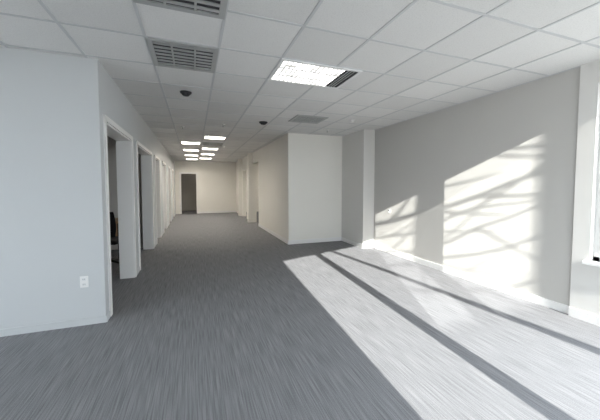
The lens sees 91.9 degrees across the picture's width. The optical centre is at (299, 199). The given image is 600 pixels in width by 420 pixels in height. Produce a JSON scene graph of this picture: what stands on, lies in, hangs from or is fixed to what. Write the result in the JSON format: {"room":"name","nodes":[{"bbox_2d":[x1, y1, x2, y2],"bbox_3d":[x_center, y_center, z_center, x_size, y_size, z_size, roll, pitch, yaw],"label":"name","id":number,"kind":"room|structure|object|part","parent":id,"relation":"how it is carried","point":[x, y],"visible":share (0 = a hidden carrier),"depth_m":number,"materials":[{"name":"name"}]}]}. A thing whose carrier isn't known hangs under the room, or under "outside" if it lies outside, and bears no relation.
{"room":"empty office","nodes":[
{"label":"empty office","id":0,"kind":"room"},
{"bbox_2d":[0,47,108,328],"bbox_3d":[-3.364,-0.050,2.587,2.760,2.710,0.150,-1,3,-20],"label":"wall","id":1,"kind":"structure","parent":0,"point":[53,224],"depth_m":2.84,"materials":[{"name":"white paint"}]},
{"bbox_2d":[80,276,88,287],"bbox_3d":[-2.209,0.838,2.968,0.072,0.116,0.010,-1,3,-20],"label":"electrical outlet","id":2,"kind":"object","parent":1,"relation":"attached to","point":[83,279],"visible":1,"depth_m":2.96,"materials":[{"name":"white plastic"}]},
{"bbox_2d":[107,136,142,249],"bbox_3d":[-5.820,-0.359,9.002,2.560,2.710,5.920,-1,3,-20],"label":"wall partition","id":3,"kind":"structure","parent":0,"point":[112,167],"depth_m":6.46,"materials":[{"name":"grey paint"}]},
{"bbox_2d":[102,66,175,268],"bbox_3d":[-4.308,-0.353,8.884,0.200,2.710,12.340,-1,3,-20],"label":"wall","id":4,"kind":"structure","parent":0,"point":[116,105],"depth_m":4.79,"materials":[{"name":"white paint"}]},
{"bbox_2d":[0,213,175,336],"bbox_3d":[-5.476,0.990,8.435,2.772,0.070,12.502,-1,3,-20],"label":"baseboard","id":5,"kind":"structure","parent":4,"relation":"attached to","point":[99,319],"depth_m":2.90,"materials":[{"name":"white paint"}]},
{"bbox_2d":[103,114,136,315],"bbox_3d":[-2.433,0.152,3.807,0.218,2.190,1.520,-1,3,-20],"label":"trim","id":6,"kind":"structure","parent":4,"relation":"attached to","point":[126,224],"depth_m":4.43,"materials":[{"name":"white wood"}]},
{"bbox_2d":[136,140,153,269],"bbox_3d":[-3.129,0.060,5.706,0.218,2.190,1.870,-1,3,-20],"label":"trim","id":7,"kind":"structure","parent":4,"relation":"attached to","point":[146,154],"depth_m":6.50,"materials":[{"name":"white"}]},
{"bbox_2d":[154,155,161,240],"bbox_3d":[-3.808,-0.029,7.559,0.218,2.190,1.020,-1,3,-20],"label":"trim","id":8,"kind":"structure","parent":4,"relation":"attached to","point":[156,159],"depth_m":7.97,"materials":[{"name":"white"}]},
{"bbox_2d":[162,161,166,231],"bbox_3d":[-4.444,-0.113,9.294,0.218,2.190,1.020,-1,3,-20],"label":"trim","id":9,"kind":"structure","parent":4,"relation":"attached to","point":[163,163],"depth_m":9.71,"materials":[{"name":"white wood"}]},
{"bbox_2d":[168,166,171,223],"bbox_3d":[-5.165,-0.208,11.264,0.218,2.190,1.020,-1,3,-20],"label":"trim","id":10,"kind":"structure","parent":4,"relation":"attached to","point":[169,169],"depth_m":11.69,"materials":[{"name":"white"}]},
{"bbox_2d":[172,169,174,216],"bbox_3d":[-5.853,-0.298,13.140,0.218,2.190,1.020,-1,3,-20],"label":"trim","id":11,"kind":"structure","parent":4,"relation":"attached to","point":[172,169],"depth_m":13.56,"materials":[{"name":"white"}]},
{"bbox_2d":[181,174,196,210],"bbox_3d":[-6.120,-0.695,15.981,2.700,2.710,1.950,-1,3,-20],"label":"wall","id":12,"kind":"structure","parent":0,"point":[188,181],"depth_m":16.81,"materials":[{"name":"grey"}]},
{"bbox_2d":[175,161,258,213],"bbox_3d":[-4.421,-0.671,15.485,9.650,2.710,0.150,-1,3,-20],"label":"wall","id":13,"kind":"structure","parent":0,"point":[216,180],"depth_m":15.35,"materials":[{"name":"white paint"}]},
{"bbox_2d":[179,172,197,213],"bbox_3d":[-5.746,-0.358,15.004,0.860,2.130,0.170,-1,3,-20],"label":"trim","id":14,"kind":"structure","parent":13,"relation":"attached to","point":[180,173],"depth_m":14.91,"materials":[{"name":"white"}]},
{"bbox_2d":[198,211,235,212],"bbox_3d":[-4.388,0.638,15.473,1.960,0.095,0.015,-1,3,-20],"label":"baseboard","id":15,"kind":"structure","parent":13,"relation":"attached to","point":[202,211],"depth_m":15.44,"materials":[{"name":"white"}]},
{"bbox_2d":[236,150,257,222],"bbox_3d":[-2.478,-0.553,13.031,0.310,2.710,5.800,-1,3,-20],"label":"wall","id":16,"kind":"structure","parent":0,"point":[245,167],"depth_m":11.48,"materials":[{"name":"white paint"}]},
{"bbox_2d":[0,210,599,419],"bbox_3d":[-1.687,1.092,8.091,9.950,0.100,20.160,-1,3,-20],"label":"floor","id":17,"kind":"structure","parent":0,"point":[224,318],"depth_m":2.60,"materials":[{"name":"carpet"}]},
{"bbox_2d":[110,212,118,263],"bbox_3d":[-3.365,0.688,5.079,0.640,0.997,0.576,0,3,-5],"label":"office chair","id":18,"kind":"object","parent":17,"relation":"on","point":[114,239],"visible":0.13,"depth_m":4.90,"materials":[{"name":"black"}]},
{"bbox_3d":[-3.346,0.418,4.851,0.467,0.435,0.139,0,3,-5],"label":"backrest","id":19,"kind":"part","parent":18,"relation":"part of","materials":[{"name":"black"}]},
{"bbox_3d":[-3.368,0.715,5.112,0.480,0.080,0.480,0,3,-5],"label":"seat","id":20,"kind":"part","parent":18,"relation":"part of","materials":[{"name":"black fabric"}]},
{"bbox_2d":[115,218,118,257],"bbox_3d":[-4.271,0.779,5.749,1.400,0.750,0.750,-1,3,-20],"label":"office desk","id":21,"kind":"object","parent":17,"relation":"on","point":[116,219],"visible":0.02,"depth_m":5.67,"materials":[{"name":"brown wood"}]},
{"bbox_2d":[342,129,374,243],"bbox_3d":[1.472,-0.269,7.147,0.440,2.710,1.020,-1,3,-20],"label":"column","id":22,"kind":"structure","parent":17,"relation":"on","point":[358,148],"depth_m":6.78,"materials":[{"name":"white paint"}]},
{"bbox_2d":[0,0,599,161],"bbox_3d":[-1.687,-1.725,7.955,9.950,0.120,20.160,-1,3,-20],"label":"ceiling","id":23,"kind":"structure","parent":0,"point":[425,23],"depth_m":2.78,"materials":[{"name":"tile"}]},
{"bbox_2d":[133,0,227,19],"bbox_3d":[-0.757,-1.360,1.816,0.610,0.017,0.610,-1,3,-20],"label":"ceiling air vent","id":24,"kind":"object","parent":23,"relation":"in","point":[209,8],"depth_m":2.04,"materials":[{"name":"white metal"}]},
{"bbox_2d":[145,37,218,72],"bbox_3d":[-1.142,-1.410,2.867,0.610,0.017,0.610,-1,3,-20],"label":"ceiling air vent","id":25,"kind":"object","parent":23,"relation":"in","point":[164,53],"depth_m":2.82,"materials":[{"name":"white metal"}]},
{"bbox_2d":[180,90,191,96],"bbox_3d":[-1.556,-1.447,3.955,0.154,0.049,0.154,-1,3,-20],"label":"dome","id":26,"kind":"object","parent":23,"relation":"attached to","point":[185,93],"visible":1,"depth_m":3.91,"materials":[{"name":"grey plastic"}]},
{"bbox_2d":[180,141,200,144],"bbox_3d":[-3.238,-1.685,8.588,0.550,0.019,0.410,-1,3,-20],"label":"ceiling light troffer","id":27,"kind":"object","parent":23,"relation":"in","point":[182,142],"depth_m":8.49,"materials":[{"name":"white plastic"}]},
{"bbox_2d":[202,148,218,149],"bbox_3d":[-3.085,-1.750,9.942,0.550,0.019,0.410,-1,3,-20],"label":"ceiling light troffer","id":28,"kind":"object","parent":23,"relation":"in","point":[202,148],"depth_m":9.93,"materials":[{"name":"white plastic"}]},
{"bbox_2d":[201,142,222,145],"bbox_3d":[-2.665,-1.696,8.798,0.610,0.017,0.610,-1,3,-20],"label":"ceiling air vent","id":29,"kind":"object","parent":23,"relation":"in","point":[203,143],"depth_m":8.82,"materials":[{"name":"grey metal"}]},
{"bbox_2d":[204,136,225,139],"bbox_3d":[-2.246,-1.640,7.653,0.550,0.019,0.410,-1,3,-20],"label":"ceiling light troffer","id":30,"kind":"object","parent":23,"relation":"in","point":[205,137],"depth_m":7.61,"materials":[{"name":"white plastic"}]},
{"bbox_2d":[0,0,599,161],"bbox_3d":[-1.396,-1.617,7.019,9.550,0.005,17.727,-1,3,-20],"label":"grid","id":31,"kind":"object","parent":23,"relation":"attached to","point":[41,3],"depth_m":2.88,"materials":[{"name":"white metal"}]},
{"bbox_2d":[288,115,328,123],"bbox_3d":[0.153,-1.540,5.552,0.610,0.017,0.550,-1,3,-20],"label":"ceiling air vent","id":32,"kind":"object","parent":23,"relation":"in","point":[298,118],"depth_m":5.53,"materials":[{"name":"grey metal"}]},
{"bbox_2d":[268,58,362,88],"bbox_3d":[0.154,-1.432,3.340,0.930,0.019,0.610,-1,3,-20],"label":"ceiling light troffer","id":33,"kind":"object","parent":23,"relation":"in","point":[287,70],"depth_m":3.29,"materials":[{"name":"white plastic"}]},
{"bbox_2d":[258,133,341,240],"bbox_3d":[0.013,-0.359,9.007,1.900,2.710,3.480,-1,3,-20],"label":"wall","id":34,"kind":"structure","parent":0,"point":[300,175],"depth_m":7.37,"materials":[{"name":"white paint"}]},
{"bbox_2d":[374,67,579,305],"bbox_3d":[2.431,-0.164,4.950,0.150,2.710,3.770,-1,3,-20],"label":"wall","id":35,"kind":"structure","parent":0,"point":[483,187],"depth_m":4.05,"materials":[{"name":"grey paint"}]},
{"bbox_2d":[258,223,599,325],"bbox_3d":[0.944,1.081,6.288,1.765,0.095,9.350,-1,3,-20],"label":"baseboard","id":36,"kind":"structure","parent":35,"relation":"attached to","point":[593,319],"depth_m":4.28,"materials":[{"name":"white wood"}]},
{"bbox_2d":[570,59,599,316],"bbox_3d":[3.252,-0.053,2.665,0.180,2.710,1.090,-1,3,-20],"label":"wall","id":37,"kind":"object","parent":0,"point":[585,279],"depth_m":3.05,"materials":[{"name":"white paint"}]},
{"bbox_2d":[582,260,599,266],"bbox_3d":[3.169,0.671,2.739,0.150,0.035,0.740,-1,3,-20],"label":"sill","id":38,"kind":"structure","parent":37,"relation":"attached to","point":[591,263],"depth_m":2.99,"materials":[{"name":"white"}]},
{"bbox_2d":[593,130,599,261],"bbox_3d":[3.230,-0.261,2.715,0.060,1.840,0.657,-1,3,-20],"label":"window","id":39,"kind":"structure","parent":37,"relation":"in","point":[596,254],"depth_m":3.01,"materials":[{"name":"silver metal"}]}
]}

